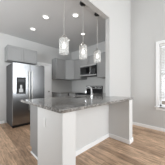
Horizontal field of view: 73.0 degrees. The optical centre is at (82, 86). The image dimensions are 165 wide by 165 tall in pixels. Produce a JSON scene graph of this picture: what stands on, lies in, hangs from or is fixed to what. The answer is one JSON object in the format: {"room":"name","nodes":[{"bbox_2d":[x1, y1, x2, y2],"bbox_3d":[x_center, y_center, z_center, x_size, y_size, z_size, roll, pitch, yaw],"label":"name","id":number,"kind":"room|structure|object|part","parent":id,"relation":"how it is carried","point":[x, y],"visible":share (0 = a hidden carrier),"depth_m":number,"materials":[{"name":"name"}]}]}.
{"room":"kitchen","nodes":[
{"label":"kitchen","id":0,"kind":"room"},
{"bbox_2d":[0,33,71,122],"bbox_3d":[-2.669,-0.820,3.341,6.150,3.900,0.100,0,0,-45],"label":"wall","id":1,"kind":"structure","parent":0,"point":[45,54],"depth_m":4.05,"materials":[{"name":"paint"}]},
{"bbox_2d":[5,45,36,64],"bbox_3d":[-1.985,-1.005,3.650,0.865,0.450,0.431,0,0,-45],"label":"upper cabinet","id":2,"kind":"object","parent":1,"relation":"attached to","point":[12,53],"visible":0.99,"depth_m":3.46,"materials":[{"name":"grey paint"}]},
{"bbox_3d":[-2.014,-1.005,3.374,0.424,0.440,0.020,0,0,-45],"label":"door","id":3,"kind":"part","parent":2,"relation":"part of","materials":[{"name":"grey paint"}]},
{"bbox_3d":[-1.708,-1.005,3.680,0.424,0.440,0.020,0,0,-45],"label":"door","id":4,"kind":"part","parent":2,"relation":"part of","materials":[{"name":"grey paint"}]},
{"bbox_2d":[37,62,51,97],"bbox_3d":[-1.579,0.095,4.301,0.870,2.070,0.085,0,0,-45],"label":"door","id":5,"kind":"structure","parent":1,"relation":"in","point":[47,67],"depth_m":4.49,"materials":[{"name":"white paint"}]},
{"bbox_2d":[52,58,65,79],"bbox_3d":[-0.988,-0.735,4.683,0.455,0.830,0.381,0,0,-45],"label":"upper cabinet","id":6,"kind":"object","parent":1,"relation":"attached to","point":[58,65],"visible":1,"depth_m":4.56,"materials":[{"name":"grey paint"}]},
{"bbox_3d":[-0.882,-0.735,4.577,0.447,0.820,0.020,0,0,-45],"label":"door","id":7,"kind":"part","parent":6,"relation":"part of","materials":[{"name":"grey paint"}]},
{"bbox_2d":[65,60,74,79],"bbox_3d":[-0.535,-0.735,4.973,0.619,0.830,0.606,0,0,-45],"label":"upper cabinet","id":8,"kind":"object","parent":1,"relation":"attached to","point":[69,63],"visible":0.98,"depth_m":4.73,"materials":[{"name":"grey paint"}]},
{"bbox_2d":[0,0,105,52],"bbox_3d":[-1.672,-1.720,2.344,5.950,0.100,2.720,0,0,-45],"label":"ceiling","id":9,"kind":"structure","parent":0,"point":[17,17],"depth_m":2.89,"materials":[{"name":"paint"}]},
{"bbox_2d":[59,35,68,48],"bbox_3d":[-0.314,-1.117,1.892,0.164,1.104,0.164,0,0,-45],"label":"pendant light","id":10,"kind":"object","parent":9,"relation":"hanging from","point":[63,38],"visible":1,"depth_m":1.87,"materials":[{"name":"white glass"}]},
{"bbox_2d":[79,1,86,53],"bbox_3d":[0.011,-1.117,2.217,0.164,1.104,0.164,0,0,-45],"label":"pendant light","id":11,"kind":"object","parent":9,"relation":"hanging from","point":[82,45],"visible":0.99,"depth_m":2.19,"materials":[{"name":"white glass"}]},
{"bbox_2d":[94,12,100,57],"bbox_3d":[0.336,-1.117,2.542,0.164,1.104,0.164,0,0,-45],"label":"pendant light","id":12,"kind":"object","parent":9,"relation":"hanging from","point":[95,13],"visible":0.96,"depth_m":2.52,"materials":[{"name":"white glass"}]},
{"bbox_2d":[0,123,164,164],"bbox_3d":[0.088,1.180,0.583,6.150,0.100,7.900,0,0,-45],"label":"floor","id":13,"kind":"structure","parent":0,"point":[147,147],"depth_m":1.98,"materials":[{"name":"brown wood"}]},
{"bbox_2d":[6,62,43,127],"bbox_3d":[-1.799,0.221,3.560,0.910,1.818,0.802,0,0,-45],"label":"refrigerator","id":14,"kind":"object","parent":13,"relation":"on","point":[23,81],"visible":0.91,"depth_m":3.23,"materials":[{"name":"silver metal"}]},
{"bbox_3d":[-1.740,0.188,3.179,0.449,1.715,0.058,0,0,-45],"label":"door","id":15,"kind":"part","parent":14,"relation":"part of","materials":[{"name":"silver metal"}]},
{"bbox_3d":[-1.566,0.105,3.270,0.024,1.150,0.062,0,0,-45],"label":"handle","id":16,"kind":"part","parent":14,"relation":"part of","materials":[{"name":"silver metal"}]},
{"bbox_3d":[-1.419,0.188,3.501,0.449,1.715,0.058,0,0,-45],"label":"door","id":17,"kind":"part","parent":14,"relation":"part of","materials":[{"name":"silver metal"}]},
{"bbox_2d":[30,105,37,156],"bbox_3d":[-0.532,0.692,1.996,0.590,0.876,0.608,0,0,-45],"label":"base cabinet","id":18,"kind":"object","parent":13,"relation":"on","point":[33,109],"visible":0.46,"depth_m":1.84,"materials":[{"name":"grey paint"}]},
{"bbox_2d":[52,93,67,96],"bbox_3d":[-0.913,0.692,4.565,0.345,0.876,0.649,0,0,-45],"label":"base cabinet","id":19,"kind":"object","parent":13,"relation":"on","point":[53,94],"visible":0.06,"depth_m":4.39,"materials":[{"name":"grey paint"}]},
{"bbox_2d":[76,86,102,95],"bbox_3d":[0.218,0.542,4.152,0.800,1.175,0.713,0,0,45],"label":"range","id":20,"kind":"object","parent":13,"relation":"on","point":[95,89],"visible":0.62,"depth_m":4.22,"materials":[{"name":"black metal"}]},
{"bbox_3d":[0.451,0.092,4.385,0.800,0.275,0.055,0,0,45],"label":"control panel","id":21,"kind":"part","parent":20,"relation":"part of","materials":[{"name":"black plastic"}]},
{"bbox_3d":[-0.415,0.692,4.809,1.008,0.876,0.676,0,0,45],"label":"base cabinet","id":22,"kind":"object","parent":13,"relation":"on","visible":0},
{"bbox_2d":[52,91,76,93],"bbox_3d":[-0.548,0.234,4.674,1.064,0.036,1.013,0,0,-45],"label":"countertop","id":23,"kind":"structure","parent":22,"relation":"on","point":[70,91],"depth_m":4.38,"materials":[{"name":"grey stone"}]},
{"bbox_2d":[38,100,131,164],"bbox_3d":[0.217,0.692,1.904,1.740,0.877,0.575,0,0,-45],"label":"wall","id":24,"kind":"structure","parent":0,"point":[64,134],"depth_m":1.47,"materials":[{"name":"paint"}]},
{"bbox_2d":[21,93,133,112],"bbox_3d":[0.278,0.234,2.582,2.854,0.036,1.498,0,0,-45],"label":"countertop","id":25,"kind":"structure","parent":24,"relation":"on","point":[65,104],"depth_m":1.66,"materials":[{"name":"grey stone"}]},
{"bbox_2d":[76,133,132,155],"bbox_3d":[0.222,1.087,1.899,1.768,0.085,0.589,0,0,-45],"label":"baseboard","id":26,"kind":"structure","parent":24,"relation":"attached to","point":[81,150],"depth_m":2.23,"materials":[{"name":"white paint"}]},
{"bbox_2d":[80,0,130,96],"bbox_3d":[-0.672,-0.820,1.343,5.950,3.900,0.110,0,0,-45],"label":"wall","id":27,"kind":"structure","parent":0,"point":[116,13],"depth_m":2.82,"materials":[{"name":"paint"}]},
{"bbox_2d":[72,0,164,127],"bbox_3d":[2.235,-0.820,2.729,0.120,3.900,7.700,0,0,-45],"label":"wall","id":28,"kind":"structure","parent":0,"point":[147,16],"depth_m":3.17,"materials":[{"name":"paint"}]},
{"bbox_2d":[74,58,86,79],"bbox_3d":[-0.100,-0.735,4.696,0.413,0.830,0.401,0,0,45],"label":"upper cabinet","id":29,"kind":"object","parent":28,"relation":"attached to","point":[77,63],"visible":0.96,"depth_m":4.58,"materials":[{"name":"grey paint"}]},
{"bbox_3d":[-0.213,-0.735,4.583,0.405,0.820,0.020,0,0,45],"label":"door","id":30,"kind":"part","parent":29,"relation":"part of","materials":[{"name":"grey paint"}]},
{"bbox_2d":[81,54,96,65],"bbox_3d":[0.332,-0.988,4.263,0.806,0.325,0.401,0,0,45],"label":"upper cabinet","id":31,"kind":"object","parent":28,"relation":"attached to","point":[92,59],"visible":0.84,"depth_m":4.11,"materials":[{"name":"grey paint"}]},
{"bbox_3d":[0.077,-0.988,4.293,0.395,0.315,0.020,0,0,45],"label":"door","id":32,"kind":"part","parent":31,"relation":"part of","materials":[{"name":"grey paint"}]},
{"bbox_2d":[80,63,96,76],"bbox_3d":[0.311,-0.618,4.246,0.800,0.410,0.451,0,0,45],"label":"microwave","id":33,"kind":"object","parent":31,"relation":"attached to","point":[90,70],"visible":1,"depth_m":4.07,"materials":[{"name":"grey metal"}]},
{"bbox_3d":[0.362,-0.988,4.008,0.395,0.315,0.020,0,0,45],"label":"door","id":34,"kind":"part","parent":31,"relation":"part of","materials":[{"name":"grey paint"}]},
{"bbox_2d":[97,52,105,77],"bbox_3d":[0.931,-0.735,3.664,0.885,0.830,0.401,0,0,45],"label":"upper cabinet","id":35,"kind":"object","parent":28,"relation":"attached to","point":[101,60],"visible":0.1,"depth_m":3.73,"materials":[{"name":"grey paint"}]},
{"bbox_2d":[132,122,164,131],"bbox_3d":[3.188,1.087,1.681,0.014,0.085,4.870,0,0,-45],"label":"baseboard","id":36,"kind":"structure","parent":28,"relation":"attached to","point":[133,123],"depth_m":3.04,"materials":[{"name":"white paint"}]},
{"bbox_2d":[154,40,164,110],"bbox_3d":[2.335,-0.292,2.586,0.160,1.785,1.115,0,0,-45],"label":"window","id":37,"kind":"structure","parent":28,"relation":"in","point":[162,107],"depth_m":2.90,"materials":[{"name":"white paint"}]},
{"bbox_3d":[2.321,0.553,2.572,0.120,0.093,1.115,0,0,-45],"label":"sill","id":38,"kind":"part","parent":37,"relation":"part of","materials":[{"name":"white paint"}]},
{"bbox_2d":[160,43,164,98],"bbox_3d":[2.338,-0.396,2.589,0.053,1.422,0.899,0,0,-45],"label":"window blind","id":39,"kind":"object","parent":37,"relation":"attached to","point":[163,44],"visible":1,"depth_m":2.87,"materials":[{"name":"white plastic"}]}
]}

